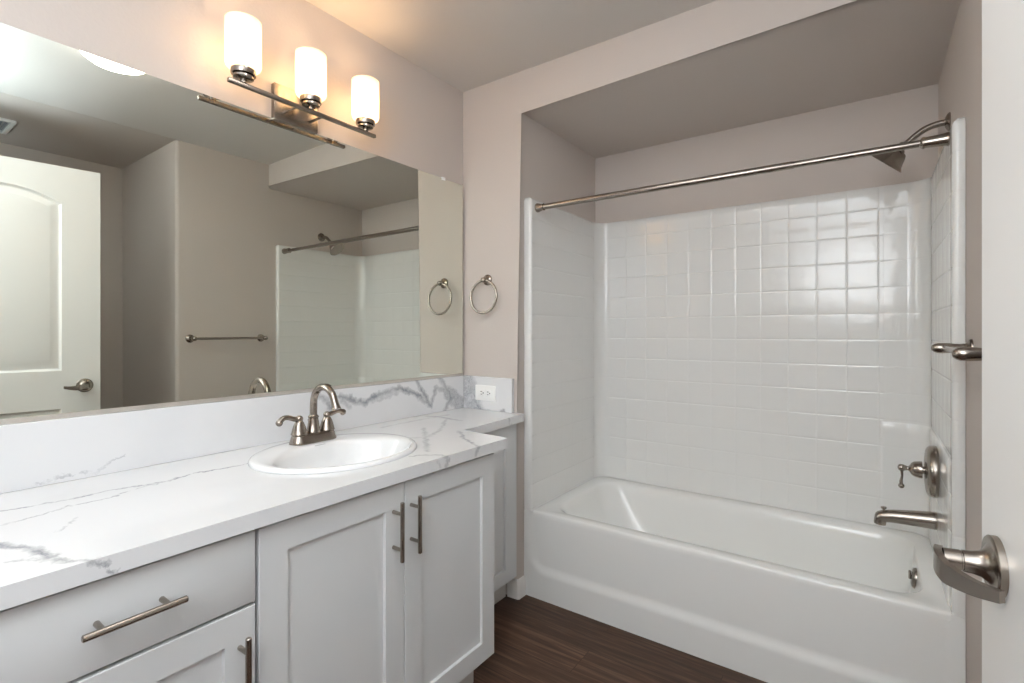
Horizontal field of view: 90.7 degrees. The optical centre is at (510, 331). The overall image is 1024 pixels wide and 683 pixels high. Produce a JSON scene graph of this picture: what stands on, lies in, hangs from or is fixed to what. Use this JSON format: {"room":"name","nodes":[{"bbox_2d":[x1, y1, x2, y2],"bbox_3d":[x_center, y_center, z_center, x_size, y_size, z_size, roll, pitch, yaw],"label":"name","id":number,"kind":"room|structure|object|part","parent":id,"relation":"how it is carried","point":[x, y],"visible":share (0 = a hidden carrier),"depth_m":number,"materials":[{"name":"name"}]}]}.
{"room":"bathroom","nodes":[
{"label":"bathroom","id":0,"kind":"room"},
{"bbox_2d":[0,0,462,184],"bbox_3d":[-0.770,0.020,1.863,0.120,2.412,3.522,0,0,36],"label":"wall","id":1,"kind":"structure","parent":0,"point":[419,126],"depth_m":1.72,"materials":[{"name":"beige paint"}]},
{"bbox_2d":[0,22,462,424],"bbox_3d":[-0.764,-0.253,1.757,0.010,0.940,1.809,0,0,36],"label":"wall mirror","id":2,"kind":"object","parent":1,"relation":"attached to","point":[163,243],"visible":1,"depth_m":1.50,"materials":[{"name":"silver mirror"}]},
{"bbox_2d":[0,375,463,493],"bbox_3d":[-0.761,0.296,1.755,0.019,0.157,1.841,0,0,36],"label":"backsplash","id":3,"kind":"structure","parent":1,"relation":"attached to","point":[33,454],"depth_m":1.46,"materials":[{"name":"stone"}]},
{"bbox_2d":[224,11,378,137],"bbox_3d":[-0.697,-0.825,1.729,0.154,0.223,0.553,0,0,36],"label":"vanity light","id":4,"kind":"object","parent":1,"relation":"attached to","point":[298,108],"visible":1,"depth_m":1.68,"materials":[{"name":"white glass"}]},
{"bbox_2d":[230,64,255,82],"bbox_3d":[-0.806,-0.807,1.529,0.070,0.112,0.070,0,0,36],"label":"socket","id":5,"kind":"object","parent":4,"relation":"attached to","point":[241,73],"depth_m":1.51,"materials":[{"name":"silver metal"}]},
{"bbox_3d":[-0.806,-0.864,1.529,0.100,0.146,0.100,0,0,36],"label":"lamp shade","id":6,"kind":"part","parent":4,"relation":"part of","materials":[{"name":"white glass"}]},
{"bbox_3d":[-0.739,-0.744,1.700,0.076,0.009,0.009,0,0,36],"label":"arm","id":7,"kind":"part","parent":4,"relation":"part of","materials":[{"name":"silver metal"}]},
{"bbox_3d":[-0.751,-0.775,1.768,0.021,0.122,0.164,0,0,36],"label":"plate","id":8,"kind":"part","parent":4,"relation":"part of","materials":[{"name":"silver metal"}]},
{"bbox_2d":[300,93,321,109],"bbox_3d":[-0.675,-0.807,1.713,0.070,0.112,0.070,0,0,36],"label":"socket","id":9,"kind":"object","parent":4,"relation":"attached to","point":[310,101],"depth_m":1.69,"materials":[{"name":"silver metal"}]},
{"bbox_3d":[-0.675,-0.864,1.713,0.100,0.146,0.100,0,0,36],"label":"lamp shade","id":10,"kind":"part","parent":4,"relation":"part of","materials":[{"name":"white glass"}]},
{"bbox_3d":[-0.683,-0.744,1.778,0.076,0.009,0.009,0,0,36],"label":"arm","id":11,"kind":"part","parent":4,"relation":"part of","materials":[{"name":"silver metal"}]},
{"bbox_3d":[-0.543,-0.864,1.897,0.100,0.146,0.100,0,0,36],"label":"lamp shade","id":12,"kind":"part","parent":4,"relation":"part of","materials":[{"name":"white glass"}]},
{"bbox_2d":[356,117,374,130],"bbox_3d":[-0.543,-0.807,1.897,0.070,0.112,0.070,0,0,36],"label":"socket","id":13,"kind":"object","parent":4,"relation":"attached to","point":[363,123],"depth_m":1.87,"materials":[{"name":"silver metal"}]},
{"bbox_2d":[306,0,716,91],"bbox_3d":[0.425,-1.236,1.008,3.060,0.100,3.522,0,0,36],"label":"ceiling","id":14,"kind":"structure","parent":0,"point":[467,45],"depth_m":1.97,"materials":[{"name":"grey paint"}]},
{"bbox_2d":[473,594,766,682],"bbox_3d":[0.425,1.276,1.008,3.060,0.100,3.522,0,0,36],"label":"floor","id":15,"kind":"structure","parent":0,"point":[536,640],"depth_m":1.91,"materials":[{"name":"brown wood"}]},
{"bbox_2d":[0,530,254,682],"bbox_3d":[-0.888,0.818,1.048,0.633,0.815,0.444,0,0,36],"label":"base cabinet","id":16,"kind":"object","parent":15,"relation":"on","point":[188,616],"visible":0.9,"depth_m":0.91,"materials":[{"name":"white paint"}]},
{"bbox_3d":[-0.679,0.490,0.838,0.033,0.010,0.010,0,0,36],"label":"handle post","id":17,"kind":"part","parent":16,"relation":"part of","materials":[{"name":"silver metal"}]},
{"bbox_3d":[-0.636,0.490,0.866,0.012,0.012,0.153,0,0,36],"label":"handle","id":18,"kind":"part","parent":16,"relation":"part of","materials":[{"name":"silver metal"}]},
{"bbox_3d":[-0.672,0.842,0.893,0.020,0.532,0.438,0,0,36],"label":"door","id":19,"kind":"part","parent":16,"relation":"part of","materials":[{"name":"white paint"}]},
{"bbox_3d":[-0.624,0.490,0.916,0.033,0.010,0.010,0,0,36],"label":"handle post","id":20,"kind":"part","parent":16,"relation":"part of","materials":[{"name":"silver metal"}]},
{"bbox_3d":[-0.542,0.650,1.030,0.033,0.010,0.010,0,0,36],"label":"handle post","id":21,"kind":"part","parent":16,"relation":"part of","materials":[{"name":"silver metal"}]},
{"bbox_3d":[-0.527,0.698,1.018,0.012,0.160,0.012,0,0,36],"label":"handle","id":22,"kind":"part","parent":16,"relation":"part of","materials":[{"name":"silver metal"}]},
{"bbox_2d":[252,453,493,682],"bbox_3d":[-0.518,0.818,1.565,0.633,0.815,0.825,0,0,36],"label":"base cabinet","id":23,"kind":"object","parent":15,"relation":"on","point":[394,583],"visible":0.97,"depth_m":1.35,"materials":[{"name":"white paint"}]},
{"bbox_2d":[0,407,523,610],"bbox_3d":[-0.520,0.392,1.582,0.611,0.035,1.841,0,0,36],"label":"countertop","id":24,"kind":"structure","parent":23,"relation":"on","point":[58,537],"depth_m":1.11,"materials":[{"name":"stone"}]},
{"bbox_2d":[275,384,345,445],"bbox_3d":[-0.641,0.266,1.671,0.198,0.192,0.189,0,0,-5],"label":"faucet","id":25,"kind":"object","parent":24,"relation":"on","point":[314,433],"visible":1,"depth_m":1.64,"materials":[{"name":"silver metal"}]},
{"bbox_3d":[-0.705,0.282,1.598,0.022,0.033,0.071,0,0,44],"label":"lever","id":26,"kind":"part","parent":25,"relation":"part of","materials":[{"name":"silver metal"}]},
{"bbox_3d":[-0.679,0.302,1.629,0.051,0.061,0.051,0,0,36],"label":"valve handle","id":27,"kind":"part","parent":25,"relation":"part of","materials":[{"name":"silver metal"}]},
{"bbox_3d":[-0.650,0.347,1.671,0.062,0.030,0.163,0,0,36],"label":"plate","id":28,"kind":"part","parent":25,"relation":"part of","materials":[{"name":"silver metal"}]},
{"bbox_3d":[-0.603,0.251,1.637,0.160,0.163,0.045,0,0,36],"label":"spout","id":29,"kind":"part","parent":25,"relation":"part of","materials":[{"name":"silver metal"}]},
{"bbox_3d":[-0.620,0.302,1.712,0.051,0.061,0.051,0,0,36],"label":"valve handle","id":30,"kind":"part","parent":25,"relation":"part of","materials":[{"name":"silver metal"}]},
{"bbox_3d":[-0.596,0.280,1.742,0.023,0.025,0.068,0,0,36],"label":"lever","id":31,"kind":"part","parent":25,"relation":"part of","materials":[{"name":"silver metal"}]},
{"bbox_2d":[248,433,416,474],"bbox_3d":[-0.531,0.446,1.562,0.438,0.169,0.510,0,0,36],"label":"sink","id":32,"kind":"object","parent":24,"relation":"in","point":[346,452],"visible":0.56,"depth_m":1.62,"materials":[{"name":"white ceramic"}]},
{"bbox_2d":[464,375,513,412],"bbox_3d":[-0.105,0.296,2.405,0.290,0.157,0.019,0,0,36],"label":"side splash","id":33,"kind":"object","parent":24,"relation":"on","point":[504,402],"visible":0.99,"depth_m":2.38,"materials":[{"name":"stone"}]},
{"bbox_2d":[475,385,495,401],"bbox_3d":[-0.118,0.293,2.397,0.121,0.072,0.008,0,0,36],"label":"power outlet","id":34,"kind":"object","parent":33,"relation":"attached to","point":[482,392],"visible":1,"depth_m":2.39,"materials":[{"name":"white plastic"}]},
{"bbox_2d":[479,389,483,395],"bbox_3d":[-0.135,0.293,2.406,0.029,0.033,0.002,0,0,36],"label":"receptacle","id":35,"kind":"object","parent":34,"relation":"attached to","point":[481,391],"depth_m":2.41,"materials":[{"name":"white plastic"}]},
{"bbox_2d":[486,390,490,396],"bbox_3d":[-0.103,0.293,2.384,0.029,0.033,0.002,0,0,36],"label":"receptacle","id":36,"kind":"object","parent":34,"relation":"attached to","point":[488,392],"depth_m":2.38,"materials":[{"name":"white plastic"}]},
{"bbox_3d":[-0.421,0.764,1.244,0.020,0.688,0.409,0,0,36],"label":"door","id":37,"kind":"part","parent":23,"relation":"part of","materials":[{"name":"white paint"}]},
{"bbox_3d":[-0.304,0.491,1.364,0.033,0.010,0.010,0,0,36],"label":"handle post","id":38,"kind":"part","parent":23,"relation":"part of","materials":[{"name":"silver metal"}]},
{"bbox_3d":[-0.304,0.587,1.364,0.033,0.010,0.010,0,0,36],"label":"handle post","id":39,"kind":"part","parent":23,"relation":"part of","materials":[{"name":"silver metal"}]},
{"bbox_3d":[-0.288,0.539,1.352,0.012,0.160,0.012,0,0,36],"label":"handle","id":40,"kind":"part","parent":23,"relation":"part of","materials":[{"name":"silver metal"}]},
{"bbox_3d":[-0.266,0.489,1.416,0.033,0.010,0.010,0,0,36],"label":"handle post","id":41,"kind":"part","parent":23,"relation":"part of","materials":[{"name":"silver metal"}]},
{"bbox_3d":[-0.266,0.585,1.416,0.033,0.010,0.010,0,0,36],"label":"handle post","id":42,"kind":"part","parent":23,"relation":"part of","materials":[{"name":"silver metal"}]},
{"bbox_3d":[-0.250,0.537,1.405,0.012,0.160,0.012,0,0,36],"label":"handle","id":43,"kind":"part","parent":23,"relation":"part of","materials":[{"name":"silver metal"}]},
{"bbox_3d":[-0.181,0.764,1.580,0.020,0.688,0.410,0,0,36],"label":"door","id":44,"kind":"part","parent":23,"relation":"part of","materials":[{"name":"white paint"}]},
{"bbox_2d":[484,424,516,604],"bbox_3d":[-0.251,0.818,2.192,0.338,0.815,0.501,0,0,36],"label":"base cabinet","id":45,"kind":"object","parent":15,"relation":"on","point":[505,460],"visible":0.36,"depth_m":2.23,"materials":[{"name":"white paint"}]},
{"bbox_2d":[524,476,965,682],"bbox_3d":[0.910,1.029,2.216,1.540,0.393,0.751,0,0,36],"label":"bathtub","id":46,"kind":"object","parent":15,"relation":"on","point":[769,594],"visible":0.94,"depth_m":1.98,"materials":[{"name":"white ceramic"}]},
{"bbox_2d":[533,476,951,620],"bbox_3d":[0.913,0.992,2.221,1.540,0.320,0.739,0,0,36],"label":"basin","id":47,"kind":"object","parent":46,"relation":"in","point":[636,551],"depth_m":2.11,"materials":[{"name":"white ceramic"}]},
{"bbox_2d":[524,117,965,618],"bbox_3d":[0.910,0.105,2.216,1.541,1.454,0.751,0,0,36],"label":"tub surround","id":48,"kind":"object","parent":46,"relation":"on","point":[777,353],"visible":0.93,"depth_m":2.38,"materials":[{"name":"white tile"}]},
{"bbox_3d":[0.269,0.105,2.612,0.039,1.454,0.650,0,0,36],"label":"panel","id":49,"kind":"part","parent":48,"relation":"part of","materials":[{"name":"white tile"}]},
{"bbox_2d":[535,132,949,211],"bbox_3d":[0.724,-0.579,1.949,1.470,0.043,0.043,0,0,36],"label":"shower curtain rod","id":50,"kind":"object","parent":48,"relation":"attached to","point":[939,140],"visible":1,"depth_m":1.81,"materials":[{"name":"silver metal"}]},
{"bbox_3d":[1.099,0.105,2.481,1.541,1.454,0.101,0,0,36],"label":"panel","id":51,"kind":"part","parent":48,"relation":"part of","materials":[{"name":"white tile"}]},
{"bbox_2d":[874,506,937,529],"bbox_3d":[1.431,0.678,1.836,0.181,0.077,0.060,0,0,36],"label":"tub spout","id":52,"kind":"object","parent":48,"relation":"attached to","point":[924,519],"visible":1,"depth_m":1.81,"materials":[{"name":"silver metal"}]},
{"bbox_2d":[897,445,939,497],"bbox_3d":[1.460,0.496,1.816,0.111,0.182,0.182,0,0,36],"label":"shower valve","id":53,"kind":"object","parent":48,"relation":"attached to","point":[931,471],"visible":1,"depth_m":1.76,"materials":[{"name":"silver metal"}]},
{"bbox_3d":[1.425,0.539,1.841,0.019,0.066,0.019,0,0,36],"label":"lever","id":54,"kind":"part","parent":53,"relation":"part of","materials":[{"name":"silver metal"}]},
{"bbox_3d":[1.493,0.105,1.737,0.034,1.454,0.650,0,0,36],"label":"panel","id":55,"kind":"part","parent":48,"relation":"part of","materials":[{"name":"white tile"}]},
{"bbox_3d":[1.451,0.888,1.823,0.024,0.072,0.072,0,0,36],"label":"overflow plate","id":56,"kind":"part","parent":46,"relation":"part of","materials":[{"name":"silver metal"}]},
{"bbox_2d":[933,0,1023,682],"bbox_3d":[0.430,0.179,0.352,0.099,2.070,0.763,0,0,30],"label":"door","id":57,"kind":"structure","parent":15,"relation":"on","point":[999,561],"depth_m":0.60,"materials":[{"name":"white paint"}]},
{"bbox_3d":[0.539,0.292,0.606,0.023,0.031,0.105,0,0,8],"label":"lever","id":58,"kind":"part","parent":57,"relation":"part of","materials":[{"name":"silver metal"}]},
{"bbox_3d":[0.575,0.288,0.631,0.053,0.072,0.072,0,0,30],"label":"handle","id":59,"kind":"part","parent":57,"relation":"part of","materials":[{"name":"silver metal"}]},
{"bbox_2d":[463,0,960,593],"bbox_3d":[0.761,0.020,2.292,1.873,2.412,0.802,0,0,36],"label":"wall","id":60,"kind":"structure","parent":0,"point":[538,132],"depth_m":2.24,"materials":[{"name":"beige paint"}]},
{"bbox_2d":[470,275,497,313],"bbox_3d":[-0.121,-0.175,2.401,0.165,0.190,0.046,0,0,36],"label":"towel ring","id":61,"kind":"object","parent":60,"relation":"attached to","point":[487,279],"visible":1,"depth_m":2.40,"materials":[{"name":"silver metal"}]},
{"bbox_2d":[507,575,525,599],"bbox_3d":[0.030,1.182,2.343,0.062,0.087,0.062,0,0,36],"label":"baseboard","id":62,"kind":"structure","parent":60,"relation":"attached to","point":[516,588],"depth_m":2.32,"materials":[{"name":"white paint"}]},
{"bbox_2d":[595,84,937,425],"bbox_3d":[1.030,0.020,2.667,1.873,2.412,0.120,0,0,36],"label":"wall","id":63,"kind":"structure","parent":0,"point":[890,119],"depth_m":2.41,"materials":[{"name":"beige paint"}]},
{"bbox_2d":[938,0,981,682],"bbox_3d":[1.818,0.020,1.250,1.058,2.412,1.509,0,0,36],"label":"wall","id":64,"kind":"structure","parent":0,"point":[960,82],"depth_m":1.37,"materials":[{"name":"beige paint"}]},
{"bbox_2d":[871,112,950,172],"bbox_3d":[1.452,-0.671,1.842,0.224,0.183,0.118,0,0,36],"label":"showerhead","id":65,"kind":"object","parent":64,"relation":"attached to","point":[895,160],"visible":0.73,"depth_m":1.83,"materials":[{"name":"silver metal"}]},
{"bbox_3d":[1.482,-0.706,1.800,0.127,0.072,0.022,0,0,36],"label":"arm","id":66,"kind":"part","parent":65,"relation":"part of","materials":[{"name":"silver metal"}]},
{"bbox_2d":[931,339,981,360],"bbox_3d":[1.089,0.047,1.216,0.087,0.052,0.503,0,0,36],"label":"towel bar","id":67,"kind":"object","parent":64,"relation":"attached to","point":[967,351],"visible":0.7,"depth_m":1.05,"materials":[{"name":"silver metal"}]},
{"bbox_3d":[1.221,0.047,1.399,0.087,0.052,0.052,0,0,36],"label":"post","id":68,"kind":"part","parent":67,"relation":"part of","materials":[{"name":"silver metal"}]},
{"bbox_3d":[0.958,0.047,1.033,0.087,0.052,0.052,0,0,36],"label":"post","id":69,"kind":"part","parent":67,"relation":"part of","materials":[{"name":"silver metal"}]}
]}

